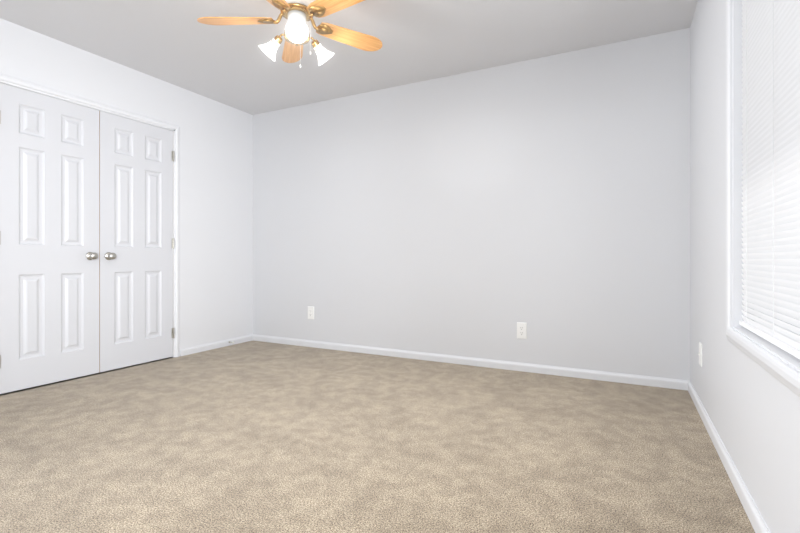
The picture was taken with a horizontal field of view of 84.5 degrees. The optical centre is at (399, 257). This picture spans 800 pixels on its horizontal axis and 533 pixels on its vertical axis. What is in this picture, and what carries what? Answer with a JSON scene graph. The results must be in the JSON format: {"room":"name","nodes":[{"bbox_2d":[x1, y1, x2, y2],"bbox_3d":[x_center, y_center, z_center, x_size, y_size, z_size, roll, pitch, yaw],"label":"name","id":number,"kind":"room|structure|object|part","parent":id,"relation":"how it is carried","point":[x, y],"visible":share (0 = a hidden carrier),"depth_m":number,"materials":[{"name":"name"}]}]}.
{"room":"empty bedroom","nodes":[
{"label":"empty bedroom","id":0,"kind":"room"},
{"bbox_2d":[0,18,252,395],"bbox_3d":[-2.627,-0.330,2.891,0.120,2.440,4.300,0,0,27],"label":"wall","id":1,"kind":"structure","parent":0,"point":[215,221],"depth_m":4.15,"materials":[{"name":"white paint"}]},
{"bbox_2d":[0,110,0,367],"bbox_3d":[-2.582,-0.120,2.839,0.013,1.676,0.021,0,0,27],"label":"closet door left hinge","id":2,"kind":"object","parent":1,"relation":"attached to","point":[0,235],"visible":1,"depth_m":2.85,"materials":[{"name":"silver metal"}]},
{"bbox_2d":[0,83,98,393],"bbox_3d":[-2.466,-0.128,3.121,0.035,2.015,0.615,0,0,27],"label":"door","id":3,"kind":"structure","parent":1,"relation":"in","point":[49,230],"depth_m":3.08,"materials":[{"name":"white wood"}]},
{"bbox_2d":[86,252,97,259],"bbox_3d":[-2.310,-0.015,3.314,0.066,0.064,0.064,0,0,27],"label":"door knob","id":4,"kind":"object","parent":3,"relation":"attached to","point":[91,255],"depth_m":3.30,"materials":[{"name":"grey metal"}]},
{"bbox_2d":[0,73,178,357],"bbox_3d":[-2.359,-0.133,3.414,0.120,2.045,1.276,0,0,27],"label":"door frame","id":5,"kind":"structure","parent":1,"relation":"attached to","point":[43,93],"depth_m":3.94,"materials":[{"name":"white wood"}]},
{"bbox_2d":[99,111,172,371],"bbox_3d":[-2.184,-0.128,3.673,0.035,2.015,0.615,0,0,27],"label":"door","id":6,"kind":"structure","parent":1,"relation":"in","point":[136,238],"depth_m":3.63,"materials":[{"name":"white wood"}]},
{"bbox_2d":[105,252,115,259],"bbox_3d":[-2.249,-0.015,3.433,0.066,0.064,0.064,0,0,27],"label":"door knob","id":7,"kind":"object","parent":6,"relation":"attached to","point":[109,256],"depth_m":3.42,"materials":[{"name":"grey metal"}]},
{"bbox_2d":[172,151,173,337],"bbox_3d":[-2.024,-0.120,3.932,0.013,1.676,0.021,0,0,27],"label":"closet door right hinge","id":8,"kind":"object","parent":1,"relation":"attached to","point":[173,242],"visible":1,"depth_m":3.93,"materials":[{"name":"grey metal"}]},
{"bbox_2d":[180,334,251,355],"bbox_3d":[-1.799,0.858,4.365,0.014,0.064,0.840,0,0,27],"label":"baseboard","id":9,"kind":"structure","parent":1,"relation":"attached to","point":[209,346],"depth_m":4.31,"materials":[{"name":"white wood"}]},
{"bbox_2d":[0,0,697,114],"bbox_3d":[-0.799,-1.600,1.958,4.224,0.100,4.540,0,0,27],"label":"ceiling","id":10,"kind":"structure","parent":0,"point":[176,43],"depth_m":3.08,"materials":[{"name":"white paint"}]},
{"bbox_2d":[197,0,381,67],"bbox_3d":[-0.558,-1.312,2.386,1.038,0.475,1.032,0,0,27],"label":"fan","id":11,"kind":"object","parent":10,"relation":"hanging from","point":[297,14],"visible":1,"depth_m":2.43,"materials":[{"name":"brown wood"}]},
{"label":"blade","id":12,"kind":"part","parent":11,"relation":"part of","materials":[{"name":"brown wood"}]},
{"bbox_3d":[-0.676,-1.305,2.100,0.132,0.005,0.420,13,4,19],"label":"blade","id":13,"kind":"part","parent":11,"relation":"part of","materials":[{"name":"brown wood"}]},
{"bbox_3d":[-0.731,-1.165,2.466,0.118,0.117,0.114,0,0,27],"label":"lamp shade","id":14,"kind":"part","parent":11,"relation":"part of","materials":[{"name":"white glass"}]},
{"bbox_3d":[-0.670,-1.211,2.447,0.097,0.068,0.049,0,0,27],"label":"light arm","id":15,"kind":"part","parent":11,"relation":"part of"},
{"bbox_3d":[-0.664,-1.305,2.743,0.132,0.005,0.420,-13,4,-17],"label":"blade","id":16,"kind":"part","parent":11,"relation":"part of","materials":[{"name":"brown wood"}]},
{"bbox_3d":[-0.565,-1.386,2.420,0.245,0.104,0.245,0,0,27],"label":"rotor plate","id":17,"kind":"part","parent":11,"relation":"part of","materials":[{"name":"gold metal"}]},
{"bbox_3d":[-0.522,-1.165,2.245,0.112,0.117,0.115,0,0,27],"label":"lamp shade","id":18,"kind":"part","parent":11,"relation":"part of","materials":[{"name":"white glass"}]},
{"bbox_3d":[-0.528,-1.175,2.261,0.046,0.052,0.049,0,0,27],"label":"light bulb","id":19,"kind":"part","parent":11,"relation":"part of","materials":[{"name":"white glass"}]},
{"bbox_3d":[-0.539,-1.211,2.311,0.076,0.068,0.084,0,0,27],"label":"light arm","id":20,"kind":"part","parent":11,"relation":"part of"},
{"bbox_3d":[-0.529,-1.188,2.453,0.108,0.225,0.051,0,0,27],"label":"pull chain","id":21,"kind":"part","parent":11,"relation":"part of","materials":[{"name":"white metal"}]},
{"bbox_3d":[-0.481,-1.211,2.491,0.055,0.068,0.095,0,0,27],"label":"light arm","id":22,"kind":"part","parent":11,"relation":"part of"},
{"bbox_3d":[-0.434,-1.165,2.535,0.112,0.117,0.118,0,0,27],"label":"lamp shade","id":23,"kind":"part","parent":11,"relation":"part of","materials":[{"name":"white glass"}]},
{"label":"blade","id":24,"kind":"part","parent":11,"relation":"part of","materials":[{"name":"brown wood"}]},
{"label":"blade","id":25,"kind":"part","parent":11,"relation":"part of","materials":[{"name":"brown wood"}]},
{"bbox_2d":[0,341,754,532],"bbox_3d":[-0.799,0.940,1.958,4.224,0.100,4.540,0,0,27],"label":"floor","id":26,"kind":"structure","parent":0,"point":[256,437],"depth_m":2.03,"materials":[{"name":"beige carpet"}]},
{"bbox_2d":[253,28,689,380],"bbox_3d":[0.206,-0.330,3.926,4.224,2.440,0.120,0,0,27],"label":"wall","id":27,"kind":"structure","parent":0,"point":[481,213],"depth_m":3.56,"materials":[{"name":"white paint"}]},
{"bbox_2d":[308,306,313,318],"bbox_3d":[-0.894,0.550,4.415,0.078,0.128,0.009,0,0,27],"label":"electrical outlet","id":28,"kind":"object","parent":27,"relation":"attached to","point":[310,312],"visible":1,"depth_m":4.41,"materials":[{"name":"white plastic"}]},
{"bbox_2d":[252,334,683,389],"bbox_3d":[0.165,0.858,3.872,3.960,0.064,0.014,0,0,27],"label":"baseboard","id":29,"kind":"structure","parent":27,"relation":"attached to","point":[516,366],"depth_m":3.57,"materials":[{"name":"white wood"}]},
{"bbox_2d":[517,322,526,338],"bbox_3d":[0.958,0.572,3.469,0.078,0.128,0.009,0,0,27],"label":"electrical outlet","id":30,"kind":"object","parent":27,"relation":"attached to","point":[521,330],"visible":1,"depth_m":3.46,"materials":[{"name":"white plastic"}]},
{"bbox_2d":[690,0,799,532],"bbox_3d":[1.028,-0.330,1.024,0.120,2.440,4.300,0,0,27],"label":"wall","id":31,"kind":"structure","parent":0,"point":[751,407],"depth_m":2.02,"materials":[{"name":"white paint"}]},
{"bbox_2d":[698,342,701,366],"bbox_3d":[1.728,0.555,2.542,0.014,0.128,0.078,0,0,27],"label":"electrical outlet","id":32,"kind":"object","parent":31,"relation":"attached to","point":[700,353],"visible":1,"depth_m":2.52,"materials":[{"name":"white plastic"}]},
{"bbox_2d":[684,380,770,532],"bbox_3d":[0.969,0.858,1.055,0.014,0.064,4.300,0,0,27],"label":"baseboard","id":33,"kind":"structure","parent":31,"relation":"attached to","point":[757,521],"depth_m":1.76,"materials":[{"name":"white wood"}]},
{"bbox_2d":[726,0,799,397],"bbox_3d":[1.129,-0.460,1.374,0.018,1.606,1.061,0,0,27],"label":"window frame","id":34,"kind":"structure","parent":31,"relation":"in","point":[783,373],"depth_m":1.79,"materials":[{"name":"white"}]},
{"bbox_2d":[739,0,799,358],"bbox_3d":[1.158,-0.465,1.359,0.039,1.462,0.919,0,0,27],"label":"window blinds","id":35,"kind":"object","parent":34,"relation":"attached to","point":[771,149],"visible":1,"depth_m":1.41,"materials":[{"name":"white plastic"}]},
{"bbox_2d":[755,308,799,342],"bbox_3d":[1.220,-0.460,1.328,0.045,1.476,0.931,0,0,27],"label":"window","id":36,"kind":"structure","parent":34,"relation":"attached to","point":[777,325],"depth_m":1.51,"materials":[{"name":"white plastic"}]}
]}

